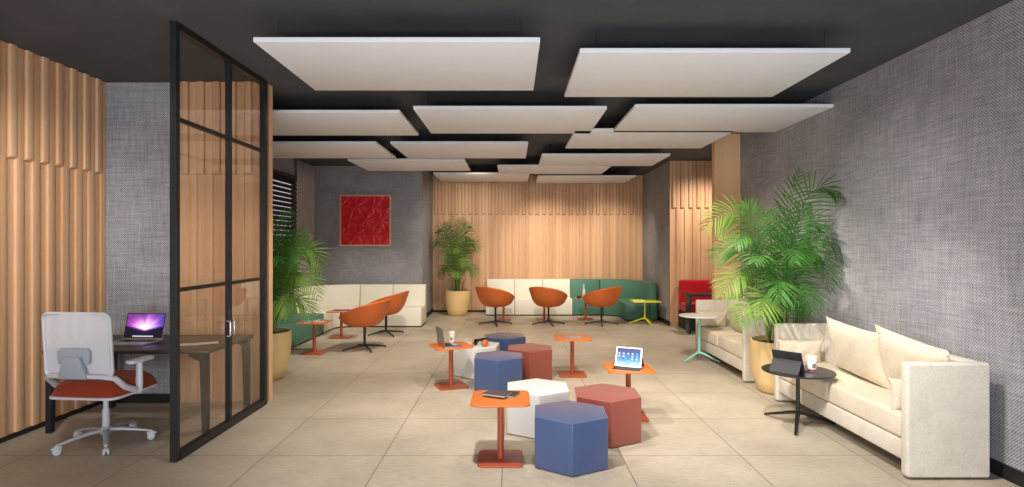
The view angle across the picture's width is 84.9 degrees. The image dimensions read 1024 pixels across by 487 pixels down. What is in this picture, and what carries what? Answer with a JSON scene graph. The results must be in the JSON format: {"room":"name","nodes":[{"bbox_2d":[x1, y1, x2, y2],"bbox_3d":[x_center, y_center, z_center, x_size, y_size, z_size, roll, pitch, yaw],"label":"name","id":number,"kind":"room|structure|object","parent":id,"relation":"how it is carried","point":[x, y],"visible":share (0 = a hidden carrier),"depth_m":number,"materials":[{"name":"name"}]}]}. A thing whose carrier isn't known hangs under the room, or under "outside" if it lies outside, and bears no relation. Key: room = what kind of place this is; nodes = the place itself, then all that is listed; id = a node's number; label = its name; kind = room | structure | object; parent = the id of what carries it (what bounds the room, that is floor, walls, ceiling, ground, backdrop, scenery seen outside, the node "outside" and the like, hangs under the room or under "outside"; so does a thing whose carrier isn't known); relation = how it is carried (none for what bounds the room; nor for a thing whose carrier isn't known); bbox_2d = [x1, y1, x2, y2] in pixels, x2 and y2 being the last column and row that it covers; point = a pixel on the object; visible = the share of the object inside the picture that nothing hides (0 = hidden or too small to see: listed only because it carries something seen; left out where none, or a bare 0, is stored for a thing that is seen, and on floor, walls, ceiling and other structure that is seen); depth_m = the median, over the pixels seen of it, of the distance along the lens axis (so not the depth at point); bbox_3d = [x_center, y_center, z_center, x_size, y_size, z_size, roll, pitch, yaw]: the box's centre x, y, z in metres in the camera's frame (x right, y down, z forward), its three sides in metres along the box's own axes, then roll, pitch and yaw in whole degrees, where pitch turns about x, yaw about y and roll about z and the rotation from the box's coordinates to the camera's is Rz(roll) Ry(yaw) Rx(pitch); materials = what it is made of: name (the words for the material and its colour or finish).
{"room":"common room","nodes":[
{"label":"common room","id":0,"kind":"room"},
{"bbox_2d":[106,83,169,393],"bbox_3d":[-3.745,-0.020,5.745,0.770,3.240,0.150,0,0,0],"label":"wall","id":1,"kind":"structure","parent":0,"point":[137,114],"depth_m":5.67,"materials":[{"name":"fabric"}]},
{"bbox_2d":[116,394,169,402],"bbox_3d":[-3.737,1.555,5.662,0.754,0.090,0.015,0,0,0],"label":"baseboard","id":2,"kind":"structure","parent":1,"relation":"attached to","point":[135,398],"depth_m":5.66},
{"bbox_2d":[0,40,312,437],"bbox_3d":[-4.161,-0.020,4.400,0.138,3.240,14.600,0,0,0],"label":"wall","id":3,"kind":"structure","parent":0,"point":[53,114],"depth_m":4.92,"materials":[{"name":"brown wood"}]},
{"bbox_2d":[0,401,102,442],"bbox_3d":[-4.122,1.580,1.385,0.016,0.040,8.570,0,0,0],"label":"baseboard","id":4,"kind":"structure","parent":3,"relation":"attached to","point":[63,416],"depth_m":4.92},
{"bbox_2d":[273,175,294,235],"bbox_3d":[-4.190,-0.100,8.975,0.060,2.300,3.550,0,0,0],"label":"window","id":5,"kind":"structure","parent":3,"relation":"in","point":[273,175],"depth_m":10.70,"materials":[{"name":"brown metal"}]},
{"bbox_2d":[273,169,296,289],"bbox_3d":[-4.093,-0.136,8.925,0.064,2.309,3.350,0,0,0],"label":"window blind","id":6,"kind":"object","parent":5,"relation":"attached to","point":[275,172],"visible":0.16,"depth_m":10.03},
{"bbox_2d":[180,81,268,402],"bbox_3d":[-2.924,-0.020,5.675,0.873,3.240,0.090,0,0,0],"label":"wall","id":7,"kind":"structure","parent":0,"point":[202,154],"depth_m":5.65,"materials":[{"name":"brown wood"}]},
{"bbox_2d":[268,85,272,400],"bbox_3d":[-2.924,-0.020,5.760,0.873,3.240,0.120,0,0,0],"label":"trim","id":8,"kind":"structure","parent":7,"relation":"attached to","point":[270,90],"depth_m":5.77,"materials":[{"name":"brown wood"}]},
{"bbox_2d":[315,166,422,285],"bbox_3d":[-3.005,-0.020,11.775,2.250,3.240,0.150,0,0,0],"label":"wall","id":9,"kind":"structure","parent":0,"point":[401,262],"depth_m":11.70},
{"bbox_2d":[339,195,390,245],"bbox_3d":[-3.055,-0.500,11.672,1.070,1.070,0.055,0,0,0],"label":"wall art","id":10,"kind":"object","parent":9,"relation":"attached to","point":[364,220],"visible":1,"depth_m":11.68,"materials":[{"name":"red wood"}]},
{"bbox_2d":[423,171,432,312],"bbox_3d":[-1.940,-0.020,12.575,0.120,3.240,1.450,0,0,0],"label":"wall","id":11,"kind":"structure","parent":0,"point":[427,177],"depth_m":12.61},
{"bbox_2d":[445,289,469,315],"bbox_3d":[-1.240,1.320,12.720,0.580,0.560,0.580,0,0,0],"label":"pot","id":12,"kind":"object","parent":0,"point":[457,301],"depth_m":12.50,"materials":[{"name":"ceramic"}]},
{"bbox_2d":[0,0,1012,174],"bbox_3d":[0.260,-1.670,5.250,8.880,0.060,16.300,0,0,0],"label":"ceiling","id":13,"kind":"structure","parent":0,"point":[110,41],"depth_m":4.39,"materials":[{"name":"paint"}]},
{"bbox_2d":[297,160,314,286],"bbox_3d":[-4.087,-0.020,11.110,0.073,3.180,0.983,0,0,0],"label":"wall","id":14,"kind":"structure","parent":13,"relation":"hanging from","point":[305,172],"depth_m":11.08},
{"bbox_2d":[273,141,395,157],"bbox_3d":[-2.955,-1.540,8.680,2.030,0.200,1.360,0,0,0],"label":"ceiling panel","id":15,"kind":"object","parent":13,"relation":"attached to","point":[281,149],"visible":0.71,"depth_m":8.49,"materials":[{"name":"white fabric"}]},
{"bbox_2d":[273,110,418,134],"bbox_3d":[-2.250,-1.540,6.765,2.040,0.200,1.270,0,0,0],"label":"ceiling panel","id":16,"kind":"object","parent":13,"relation":"attached to","point":[285,122],"visible":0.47,"depth_m":6.61,"materials":[{"name":"white fabric"}]},
{"bbox_2d":[253,19,539,89],"bbox_3d":[-0.820,-1.540,4.610,2.040,0.200,1.260,0,0,0],"label":"ceiling panel","id":17,"kind":"object","parent":13,"relation":"attached to","point":[323,63],"visible":1,"depth_m":4.41,"materials":[{"name":"white fabric"}]},
{"bbox_2d":[348,158,470,170],"bbox_3d":[-1.815,-1.540,10.280,2.010,0.200,1.360,0,0,0],"label":"ceiling panel","id":18,"kind":"object","parent":13,"relation":"attached to","point":[369,164],"visible":0.93,"depth_m":10.08,"materials":[{"name":"white fabric"}]},
{"bbox_2d":[390,135,527,157],"bbox_3d":[-0.755,-1.540,8.680,1.970,0.200,1.360,0,0,0],"label":"ceiling panel","id":19,"kind":"object","parent":13,"relation":"attached to","point":[410,149],"visible":0.95,"depth_m":8.49,"materials":[{"name":"white fabric"}]},
{"bbox_2d":[433,172,528,181],"bbox_3d":[-0.625,-1.540,12.130,1.970,0.200,1.380,0,0,0],"label":"ceiling panel","id":20,"kind":"object","parent":13,"relation":"attached to","point":[443,176],"visible":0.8,"depth_m":12.04,"materials":[{"name":"white fabric"}]},
{"bbox_2d":[413,97,606,133],"bbox_3d":[-0.020,-1.540,6.610,2.060,0.200,1.320,0,0,0],"label":"ceiling panel","id":21,"kind":"object","parent":13,"relation":"attached to","point":[438,119],"visible":0.98,"depth_m":6.45,"materials":[{"name":"white fabric"}]},
{"bbox_2d":[497,164,610,173],"bbox_3d":[0.780,-1.540,10.890,2.100,0.200,1.120,0,0,0],"label":"ceiling panel","id":22,"kind":"object","parent":13,"relation":"attached to","point":[502,169],"visible":0.74,"depth_m":10.75,"materials":[{"name":"white fabric"}]},
{"bbox_2d":[535,174,635,182],"bbox_3d":[1.590,-1.540,12.550,2.080,0.200,1.300,0,0,0],"label":"ceiling panel","id":23,"kind":"object","parent":13,"relation":"attached to","point":[541,178],"visible":0.98,"depth_m":12.22,"materials":[{"name":"white fabric"}]},
{"bbox_2d":[538,153,669,165],"bbox_3d":[1.525,-1.540,9.670,2.080,0.200,1.220,0,0,0],"label":"ceiling panel","id":24,"kind":"object","parent":13,"relation":"attached to","point":[547,159],"visible":0.98,"depth_m":9.49,"materials":[{"name":"white fabric"}]},
{"bbox_2d":[565,128,731,147],"bbox_3d":[1.815,-1.540,7.750,2.030,0.200,1.300,0,0,0],"label":"ceiling panel","id":25,"kind":"object","parent":13,"relation":"attached to","point":[598,137],"visible":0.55,"depth_m":7.68,"materials":[{"name":"white fabric"}]},
{"bbox_2d":[564,31,849,96],"bbox_3d":[1.525,-1.540,4.835,2.030,0.200,1.270,0,0,0],"label":"ceiling panel","id":26,"kind":"object","parent":13,"relation":"attached to","point":[596,72],"visible":1,"depth_m":4.66,"materials":[{"name":"white fabric"}]},
{"bbox_2d":[614,104,832,131],"bbox_3d":[2.335,-1.540,6.530,2.090,0.200,1.320,0,0,0],"label":"ceiling panel","id":27,"kind":"object","parent":13,"relation":"attached to","point":[641,117],"visible":0.94,"depth_m":6.30,"materials":[{"name":"white fabric"}]},
{"bbox_2d":[0,312,1019,486],"bbox_3d":[0.260,1.630,5.250,8.880,0.060,16.300,0,0,0],"label":"floor","id":28,"kind":"structure","parent":0,"point":[355,417],"depth_m":4.77,"materials":[{"name":"tile"}]},
{"bbox_2d":[41,312,157,455],"bbox_3d":[-3.277,1.054,4.525,0.677,1.089,0.681,0,0,5],"label":"office chair","id":29,"kind":"object","parent":28,"relation":"on","point":[78,349],"visible":1,"depth_m":4.25,"materials":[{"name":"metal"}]},
{"bbox_2d":[42,335,253,433],"bbox_3d":[-3.265,1.248,5.140,1.410,0.705,0.820,0,0,0],"label":"desk","id":30,"kind":"object","parent":28,"relation":"on","point":[201,353],"visible":0.61,"depth_m":4.78,"materials":[{"name":"brown wood"}]},
{"bbox_2d":[113,312,166,345],"bbox_3d":[-3.435,0.766,5.103,0.390,0.257,0.327,0,0,3],"label":"laptop","id":31,"kind":"object","parent":30,"relation":"on","point":[141,328],"visible":0.98,"depth_m":5.22,"materials":[{"name":"silver metal"}]},
{"bbox_2d":[180,341,217,345],"bbox_3d":[-2.820,0.893,5.043,0.326,0.003,0.149,0,0,-21],"label":"paper sheets","id":32,"kind":"object","parent":30,"relation":"on","point":[214,342],"visible":0.89,"depth_m":5.04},
{"bbox_2d":[170,21,266,462],"bbox_3d":[-2.479,-0.020,4.862,0.072,3.240,1.515,0,0,0],"label":"glass wall","id":33,"kind":"structure","parent":28,"relation":"on","point":[177,453],"depth_m":4.76,"materials":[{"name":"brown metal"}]},
{"bbox_2d":[273,328,291,379],"bbox_3d":[-2.950,1.320,6.720,0.570,0.560,0.570,0,0,0],"label":"pot","id":34,"kind":"object","parent":28,"relation":"on","point":[282,337],"depth_m":6.61,"materials":[{"name":"ceramic"}]},
{"bbox_2d":[274,324,294,347],"bbox_3d":[-3.700,1.205,8.350,0.690,0.790,0.652,0,0,0],"label":"module","id":35,"kind":"object","parent":28,"relation":"on","point":[289,326],"visible":0.14,"depth_m":8.56,"materials":[{"name":"green fabric"}]},
{"bbox_2d":[273,296,309,346],"bbox_3d":[-3.700,1.205,9.010,0.690,0.790,0.652,0,0,0],"label":"module","id":36,"kind":"object","parent":28,"relation":"on","point":[302,332],"visible":0.21,"depth_m":8.93,"materials":[{"name":"green fabric"}]},
{"bbox_2d":[280,291,323,339],"bbox_3d":[-3.700,1.205,9.670,0.690,0.790,0.652,0,0,0],"label":"module","id":37,"kind":"object","parent":28,"relation":"on","point":[319,328],"visible":0.3,"depth_m":9.67,"materials":[{"name":"green fabric"}]},
{"bbox_2d":[273,207,331,379],"bbox_3d":[-2.815,0.571,6.603,1.199,2.058,1.273,0,0,-31],"label":"potted palm","id":38,"kind":"object","parent":28,"relation":"on","point":[282,337],"visible":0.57,"depth_m":6.58,"materials":[{"name":"plant"}]},
{"bbox_2d":[295,320,331,354],"bbox_3d":[-2.920,1.370,8.270,0.432,0.460,0.432,0,0,0],"label":"pedestal table","id":39,"kind":"object","parent":28,"relation":"on","point":[314,351],"visible":0.91,"depth_m":8.22,"materials":[{"name":"orange paint"}]},
{"bbox_2d":[294,288,332,333],"bbox_3d":[-3.700,1.205,10.258,0.690,0.790,0.507,0,0,0],"label":"module","id":40,"kind":"object","parent":28,"relation":"on","point":[327,316],"visible":0.19,"depth_m":10.24,"materials":[{"name":"beige fabric"}]},
{"bbox_2d":[301,284,360,329],"bbox_3d":[-3.558,1.205,11.003,0.971,0.790,0.971,0,0,0],"label":"module","id":41,"kind":"object","parent":28,"relation":"on","point":[341,296],"visible":0.44,"depth_m":11.12,"materials":[{"name":"beige fabric"}]},
{"bbox_2d":[326,309,352,338],"bbox_3d":[-2.940,1.370,9.650,0.432,0.460,0.432,0,0,0],"label":"pedestal table","id":42,"kind":"object","parent":28,"relation":"on","point":[341,336],"visible":0.75,"depth_m":9.63,"materials":[{"name":"orange paint"}]},
{"bbox_2d":[333,309,349,311],"bbox_3d":[-2.930,1.133,9.620,0.260,0.014,0.200,0,0,-10],"label":"magazine","id":43,"kind":"object","parent":42,"relation":"on","point":[336,310],"visible":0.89,"depth_m":9.55,"materials":[{"name":"white paper"}]},
{"bbox_2d":[339,298,391,352],"bbox_3d":[-2.225,1.208,8.544,0.762,0.783,0.729,0,0,13],"label":"tub chair","id":44,"kind":"object","parent":28,"relation":"on","point":[372,314],"visible":1,"depth_m":8.29,"materials":[{"name":"plastic"}]},
{"bbox_2d":[353,284,393,326],"bbox_3d":[-2.740,1.205,11.145,0.652,0.790,0.690,0,0,0],"label":"module","id":45,"kind":"object","parent":28,"relation":"on","point":[369,293],"visible":0.34,"depth_m":11.32,"materials":[{"name":"beige fabric"}]},
{"bbox_2d":[368,291,408,336],"bbox_3d":[-2.215,1.208,9.945,0.762,0.783,0.729,0,0,10],"label":"tub chair","id":46,"kind":"object","parent":28,"relation":"on","point":[398,301],"visible":0.62,"depth_m":9.75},
{"bbox_2d":[387,284,425,326],"bbox_3d":[-2.080,1.205,11.145,0.652,0.790,0.690,0,0,0],"label":"module","id":47,"kind":"object","parent":28,"relation":"on","point":[413,313],"visible":0.83,"depth_m":10.98,"materials":[{"name":"beige fabric"}]},
{"bbox_2d":[429,341,473,390],"bbox_3d":[-0.690,1.370,6.330,0.432,0.460,0.432,0,0,-22],"label":"pedestal table","id":48,"kind":"object","parent":28,"relation":"on","point":[450,385],"visible":0.94,"depth_m":6.31,"materials":[{"name":"orange paint"}]},
{"bbox_2d":[436,326,462,348],"bbox_3d":[-0.706,1.032,6.287,0.237,0.216,0.270,0,0,-24],"label":"laptop","id":49,"kind":"object","parent":48,"relation":"on","point":[439,331],"visible":1,"depth_m":6.23,"materials":[{"name":"silver metal"}]},
{"bbox_2d":[448,331,454,342],"bbox_3d":[-0.700,1.073,6.497,0.082,0.133,0.082,0,0,0],"label":"paper cup","id":50,"kind":"object","parent":48,"relation":"on","point":[451,334],"visible":0.94,"depth_m":6.47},
{"bbox_2d":[430,213,482,315],"bbox_3d":[-1.228,0.439,12.533,1.110,2.322,0.957,0,0,-27],"label":"potted palm","id":51,"kind":"object","parent":28,"relation":"on","point":[457,300],"visible":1,"depth_m":12.54,"materials":[{"name":"plant"}]},
{"bbox_2d":[454,341,499,378],"bbox_3d":[-0.430,1.417,6.920,0.521,0.366,0.600,0,0,7],"label":"stool","id":52,"kind":"object","parent":28,"relation":"on","point":[463,358],"visible":0.52,"depth_m":6.71,"materials":[{"name":"fabric"}]},
{"bbox_2d":[472,338,488,346],"bbox_3d":[-0.372,1.190,6.842,0.220,0.088,0.169,0,0,32],"label":"headphones","id":53,"kind":"object","parent":52,"relation":"on","point":[484,342],"visible":1,"depth_m":6.81,"materials":[{"name":"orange plastic"}]},
{"bbox_2d":[482,339,487,346],"bbox_3d":[-0.321,1.190,6.762,0.040,0.088,0.088,0,0,44],"label":"ear cup","id":54,"kind":"object","parent":53,"relation":"on","point":[484,342],"depth_m":6.74,"materials":[{"name":"orange paint"}]},
{"bbox_2d":[475,286,514,326],"bbox_3d":[-0.346,1.208,11.180,0.729,0.783,0.762,0,0,38],"label":"tub chair","id":55,"kind":"object","parent":28,"relation":"on","point":[495,298],"visible":1,"depth_m":10.93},
{"bbox_2d":[474,350,521,390],"bbox_3d":[-0.150,1.417,6.230,0.521,0.366,0.600,0,0,0],"label":"stool","id":56,"kind":"object","parent":28,"relation":"on","point":[493,370],"visible":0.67,"depth_m":6.02,"materials":[{"name":"fabric"}]},
{"bbox_2d":[470,390,529,467],"bbox_3d":[-0.085,1.370,4.170,0.432,0.460,0.432,0,0,0],"label":"pedestal table","id":57,"kind":"object","parent":28,"relation":"on","point":[499,458],"visible":1,"depth_m":4.15,"materials":[{"name":"orange paint"}]},
{"bbox_2d":[496,389,519,397],"bbox_3d":[-0.055,1.134,4.260,0.200,0.012,0.150,0,0,20],"label":"notebook","id":58,"kind":"object","parent":57,"relation":"on","point":[515,393],"visible":0.43,"depth_m":4.24,"materials":[{"name":"white paper"}]},
{"bbox_2d":[482,389,512,397],"bbox_3d":[-0.110,1.122,4.215,0.190,0.012,0.140,0,0,26],"label":"notebook","id":59,"kind":"object","parent":58,"relation":"on","point":[494,393],"visible":1,"depth_m":4.20,"materials":[{"name":"white paper"}]},
{"bbox_2d":[486,279,513,315],"bbox_3d":[-0.265,1.205,12.905,0.642,0.790,0.690,0,0,0],"label":"module","id":60,"kind":"object","parent":28,"relation":"on","point":[507,285],"visible":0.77,"depth_m":13.07,"materials":[{"name":"beige fabric"}]},
{"bbox_2d":[496,307,510,319],"bbox_3d":[-0.180,1.370,11.960,0.432,0.460,0.432,0,0,0],"label":"pedestal table","id":61,"kind":"object","parent":28,"relation":"on","point":[503,308],"visible":0.41,"depth_m":11.95,"materials":[{"name":"orange paint"}]},
{"bbox_2d":[484,332,525,350],"bbox_3d":[-0.100,1.417,7.580,0.521,0.366,0.600,0,0,-10],"label":"stool","id":62,"kind":"object","parent":28,"relation":"on","point":[505,339],"visible":0.41,"depth_m":7.41,"materials":[{"name":"fabric"}]},
{"bbox_2d":[515,279,542,315],"bbox_3d":[0.385,1.205,12.905,0.642,0.790,0.690,0,0,0],"label":"module","id":63,"kind":"object","parent":28,"relation":"on","point":[524,304],"visible":0.79,"depth_m":12.60,"materials":[{"name":"beige fabric"}]},
{"bbox_2d":[508,343,551,379],"bbox_3d":[0.215,1.417,6.720,0.521,0.366,0.600,0,0,2],"label":"stool","id":64,"kind":"object","parent":28,"relation":"on","point":[536,358],"visible":0.62,"depth_m":6.50,"materials":[{"name":"fabric"}]},
{"bbox_2d":[507,378,568,438],"bbox_3d":[0.222,1.417,4.870,0.521,0.366,0.600,0,0,0],"label":"stool","id":65,"kind":"object","parent":28,"relation":"on","point":[520,421],"visible":0.56,"depth_m":4.68,"materials":[{"name":"white leather"}]},
{"bbox_2d":[536,307,551,319],"bbox_3d":[0.690,1.370,11.960,0.432,0.460,0.432,0,0,0],"label":"pedestal table","id":66,"kind":"object","parent":28,"relation":"on","point":[543,318],"visible":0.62,"depth_m":11.94,"materials":[{"name":"orange paint"}]},
{"bbox_2d":[529,287,567,326],"bbox_3d":[0.716,1.208,11.178,0.729,0.783,0.762,0,0,32],"label":"tub chair","id":67,"kind":"object","parent":28,"relation":"on","point":[546,297],"visible":1,"depth_m":10.93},
{"bbox_2d":[542,279,571,315],"bbox_3d":[1.035,1.205,12.905,0.642,0.790,0.690,0,0,0],"label":"module","id":68,"kind":"object","parent":28,"relation":"on","point":[565,309],"visible":0.59,"depth_m":13.05,"materials":[{"name":"beige fabric"}]},
{"bbox_2d":[535,400,607,475],"bbox_3d":[0.430,1.417,4.140,0.521,0.366,0.600,0,0,3],"label":"stool","id":69,"kind":"object","parent":28,"relation":"on","point":[571,437],"visible":1,"depth_m":3.94,"materials":[{"name":"fabric"}]},
{"bbox_2d":[554,335,591,377],"bbox_3d":[0.740,1.370,6.880,0.432,0.460,0.432,0,0,0],"label":"pedestal table","id":70,"kind":"object","parent":28,"relation":"on","point":[563,374],"visible":0.98,"depth_m":6.86,"materials":[{"name":"orange paint"}]},
{"bbox_2d":[564,335,582,338],"bbox_3d":[0.750,1.136,6.870,0.200,0.008,0.150,0,0,-30],"label":"magazine","id":71,"kind":"object","parent":70,"relation":"on","point":[574,336],"visible":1,"depth_m":6.84,"materials":[{"name":"white paper"}]},
{"bbox_2d":[575,297,593,319],"bbox_3d":[1.570,1.370,11.960,0.432,0.460,0.432,0,0,0],"label":"pedestal table","id":72,"kind":"object","parent":28,"relation":"on","point":[585,304],"visible":0.69,"depth_m":11.95,"materials":[{"name":"orange paint"}]},
{"bbox_2d":[570,279,599,315],"bbox_3d":[1.705,1.205,12.905,0.682,0.790,0.690,0,0,0],"label":"module","id":73,"kind":"object","parent":28,"relation":"on","point":[576,285],"visible":0.59,"depth_m":13.06,"materials":[{"name":"green fabric"}]},
{"bbox_2d":[582,286,621,326],"bbox_3d":[1.806,1.208,11.180,0.729,0.783,0.762,0,0,-38],"label":"tub chair","id":74,"kind":"object","parent":28,"relation":"on","point":[606,297],"visible":1,"depth_m":10.94,"materials":[{"name":"leather"}]},
{"bbox_2d":[574,383,640,447],"bbox_3d":[0.790,1.417,4.680,0.521,0.366,0.600,0,0,2],"label":"stool","id":75,"kind":"object","parent":28,"relation":"on","point":[621,404],"visible":0.75,"depth_m":4.48,"materials":[{"name":"fabric"}]},
{"bbox_2d":[599,279,648,317],"bbox_3d":[2.551,1.205,12.751,0.995,0.790,0.995,0,0,0],"label":"module","id":76,"kind":"object","parent":28,"relation":"on","point":[631,289],"visible":0.5,"depth_m":12.70,"materials":[{"name":"green fabric"}]},
{"bbox_2d":[602,362,655,421],"bbox_3d":[1.080,1.370,5.200,0.432,0.460,0.432,0,0,0],"label":"pedestal table","id":77,"kind":"object","parent":28,"relation":"on","point":[646,369],"visible":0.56,"depth_m":5.11,"materials":[{"name":"orange paint"}]},
{"bbox_2d":[612,346,643,370],"bbox_3d":[1.078,1.050,5.188,0.253,0.180,0.240,0,0,24],"label":"tablet","id":78,"kind":"object","parent":77,"relation":"on","point":[626,358],"visible":1,"depth_m":5.19,"materials":[{"name":"plastic"}]},
{"bbox_2d":[620,282,656,320],"bbox_3d":[2.705,1.205,11.985,0.690,0.790,0.522,0,0,0],"label":"module","id":79,"kind":"object","parent":28,"relation":"on","point":[629,311],"visible":0.8,"depth_m":11.72,"materials":[{"name":"green fabric"}]},
{"bbox_2d":[629,300,661,325],"bbox_3d":[2.675,1.366,11.281,0.579,0.462,0.551,0,0,0],"label":"table","id":80,"kind":"object","parent":28,"relation":"on","point":[646,301],"visible":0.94,"depth_m":11.29,"materials":[{"name":"paint"}]},
{"bbox_2d":[678,280,711,331],"bbox_3d":[3.860,1.143,10.595,1.240,0.915,0.670,0,0,0],"label":"banquette","id":81,"kind":"object","parent":28,"relation":"on","point":[684,285],"visible":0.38,"depth_m":10.74,"materials":[{"name":"fabric"}]},
{"bbox_2d":[684,292,711,333],"bbox_3d":[3.720,1.238,10.100,1.120,0.725,0.440,0,0,0],"label":"table","id":82,"kind":"object","parent":28,"relation":"on","point":[689,295],"visible":0.38,"depth_m":10.01,"materials":[{"name":"metal"}]},
{"bbox_2d":[679,313,720,361],"bbox_3d":[2.580,1.286,7.726,0.540,0.622,0.553,0,0,0],"label":"round table","id":83,"kind":"object","parent":28,"relation":"on","point":[698,316],"visible":1,"depth_m":7.69,"materials":[{"name":"white laminate"}]},
{"bbox_2d":[696,300,792,381],"bbox_3d":[2.968,1.202,7.335,0.570,0.795,1.730,0,0,0],"label":"sofa","id":84,"kind":"object","parent":28,"relation":"on","point":[731,346],"visible":0.52,"depth_m":7.12,"materials":[{"name":"fabric"}]},
{"bbox_2d":[697,311,727,326],"bbox_3d":[2.870,1.065,8.010,0.442,0.236,0.155,0,0,5],"label":"pillow","id":85,"kind":"object","parent":84,"relation":"on","point":[721,321],"visible":0.74,"depth_m":7.96,"materials":[{"name":"beige fabric"}]},
{"bbox_2d":[700,326,741,346],"bbox_3d":[2.922,1.260,7.729,0.464,0.171,0.783,0,0,0],"label":"seat cushion","id":86,"kind":"object","parent":84,"relation":"on","point":[709,335],"depth_m":7.65,"materials":[{"name":"beige fabric"}]},
{"bbox_2d":[718,335,741,357],"bbox_3d":[2.922,1.260,6.941,0.464,0.171,0.783,0,0,0],"label":"seat cushion","id":87,"kind":"object","parent":84,"relation":"on","point":[730,345],"depth_m":6.96,"materials":[{"name":"beige fabric"}]},
{"bbox_2d":[727,297,750,331],"bbox_3d":[3.030,0.940,7.420,0.224,0.575,0.732,0,0,5],"label":"pillow","id":88,"kind":"object","parent":84,"relation":"on","point":[736,327],"visible":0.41,"depth_m":7.38,"materials":[{"name":"beige fabric"}]},
{"bbox_2d":[697,167,846,394],"bbox_3d":[2.759,0.375,5.926,1.472,2.450,1.306,0,0,-37],"label":"potted palm","id":89,"kind":"object","parent":28,"relation":"on","point":[761,347],"visible":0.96,"depth_m":5.89,"materials":[{"name":"plant"}]},
{"bbox_2d":[761,364,836,434],"bbox_3d":[2.552,1.355,4.965,0.631,0.484,0.596,0,0,0],"label":"round table","id":90,"kind":"object","parent":28,"relation":"on","point":[821,373],"visible":0.82,"depth_m":4.92,"materials":[{"name":"metal"}]},
{"bbox_2d":[769,349,808,374],"bbox_3d":[2.437,1.022,4.928,0.236,0.182,0.253,0,0,-42],"label":"tablet","id":91,"kind":"object","parent":90,"relation":"on","point":[788,362],"visible":1,"depth_m":4.88,"materials":[{"name":"black"}]},
{"bbox_2d":[806,355,817,371],"bbox_3d":[2.640,1.045,4.930,0.094,0.136,0.094,0,0,0],"label":"paper cup","id":92,"kind":"object","parent":90,"relation":"on","point":[811,359],"visible":1,"depth_m":4.90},
{"bbox_2d":[774,323,989,476],"bbox_3d":[2.968,1.202,4.775,0.570,0.795,1.950,0,0,0],"label":"sofa","id":93,"kind":"object","parent":28,"relation":"on","point":[941,428],"visible":0.8,"depth_m":3.80,"materials":[{"name":"fabric"}]},
{"bbox_2d":[778,340,823,362],"bbox_3d":[2.860,1.065,5.565,0.462,0.246,0.156,0,0,6],"label":"pillow","id":94,"kind":"object","parent":93,"relation":"on","point":[810,347],"visible":0.68,"depth_m":5.51,"materials":[{"name":"beige fabric"}]},
{"bbox_2d":[779,361,872,400],"bbox_3d":[2.922,1.260,5.224,0.464,0.171,0.893,0,0,0],"label":"seat cushion","id":95,"kind":"object","parent":93,"relation":"on","point":[818,390],"depth_m":5.01,"materials":[{"name":"beige fabric"}]},
{"bbox_2d":[826,316,890,389],"bbox_3d":[3.020,0.935,4.900,0.239,0.514,0.864,0,0,7],"label":"pillow","id":96,"kind":"object","parent":93,"relation":"on","point":[856,351],"visible":0.88,"depth_m":4.76,"materials":[{"name":"beige fabric"}]},
{"bbox_2d":[829,383,900,436],"bbox_3d":[2.922,1.260,4.325,0.464,0.171,0.893,0,0,0],"label":"seat cushion","id":97,"kind":"object","parent":93,"relation":"on","point":[870,404],"depth_m":4.33,"materials":[{"name":"beige fabric"}]},
{"bbox_2d":[888,378,900,409],"bbox_3d":[2.860,1.070,4.000,0.320,0.228,0.131,0,0,3],"label":"pillow","id":98,"kind":"object","parent":93,"relation":"on","point":[895,384],"visible":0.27,"depth_m":3.98,"materials":[{"name":"beige fabric"}]},
{"bbox_2d":[874,324,949,381],"bbox_3d":[3.040,0.928,4.235,0.214,0.563,0.818,0,0,-1],"label":"pillow","id":99,"kind":"object","parent":93,"relation":"on","point":[894,348],"visible":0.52,"depth_m":4.26,"materials":[{"name":"beige fabric"}]},
{"bbox_2d":[433,175,642,309],"bbox_3d":[0.610,-0.020,13.305,4.980,3.240,0.090,0,0,0],"label":"wall","id":100,"kind":"structure","parent":0,"point":[530,229],"depth_m":13.28,"materials":[{"name":"brown wood"}]},
{"bbox_2d":[433,310,514,311],"bbox_3d":[0.610,1.577,13.281,4.952,0.045,0.038,0,0,0],"label":"baseboard","id":101,"kind":"structure","parent":100,"relation":"attached to","point":[433,310],"depth_m":13.26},
{"bbox_2d":[643,161,669,320],"bbox_3d":[3.160,-0.020,12.185,0.120,3.240,2.330,0,0,0],"label":"wall","id":102,"kind":"structure","parent":0,"point":[656,237],"depth_m":11.85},
{"bbox_2d":[657,315,669,325],"bbox_3d":[3.093,1.555,12.121,0.014,0.090,2.282,0,0,0],"label":"baseboard","id":103,"kind":"structure","parent":102,"relation":"attached to","point":[659,318],"depth_m":11.41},
{"bbox_2d":[669,161,711,325],"bbox_3d":[3.850,-0.020,11.005,1.500,3.240,0.090,0,0,0],"label":"wall","id":104,"kind":"structure","parent":0,"point":[690,187],"depth_m":10.98,"materials":[{"name":"brown wood"}]},
{"bbox_2d":[712,134,739,299],"bbox_3d":[3.230,-0.020,8.325,0.480,3.240,0.110,0,0,0],"label":"column","id":105,"kind":"structure","parent":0,"point":[725,150],"depth_m":8.27,"materials":[{"name":"brown wood"}]},
{"bbox_2d":[749,336,773,394],"bbox_3d":[2.900,1.320,6.110,0.570,0.560,0.570,0,0,0],"label":"pot","id":106,"kind":"object","parent":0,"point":[761,347],"depth_m":6.00,"materials":[{"name":"ceramic"}]},
{"bbox_2d":[740,0,1023,471],"bbox_3d":[3.420,-0.020,2.685,0.100,3.240,11.170,0,0,0],"label":"wall","id":107,"kind":"structure","parent":0,"point":[924,146],"depth_m":4.51,"materials":[{"name":"fabric"}]},
{"bbox_2d":[990,457,1023,486],"bbox_3d":[3.363,1.550,2.685,0.014,0.100,11.170,0,0,0],"label":"baseboard","id":108,"kind":"structure","parent":107,"relation":"attached to","point":[1015,476],"depth_m":3.79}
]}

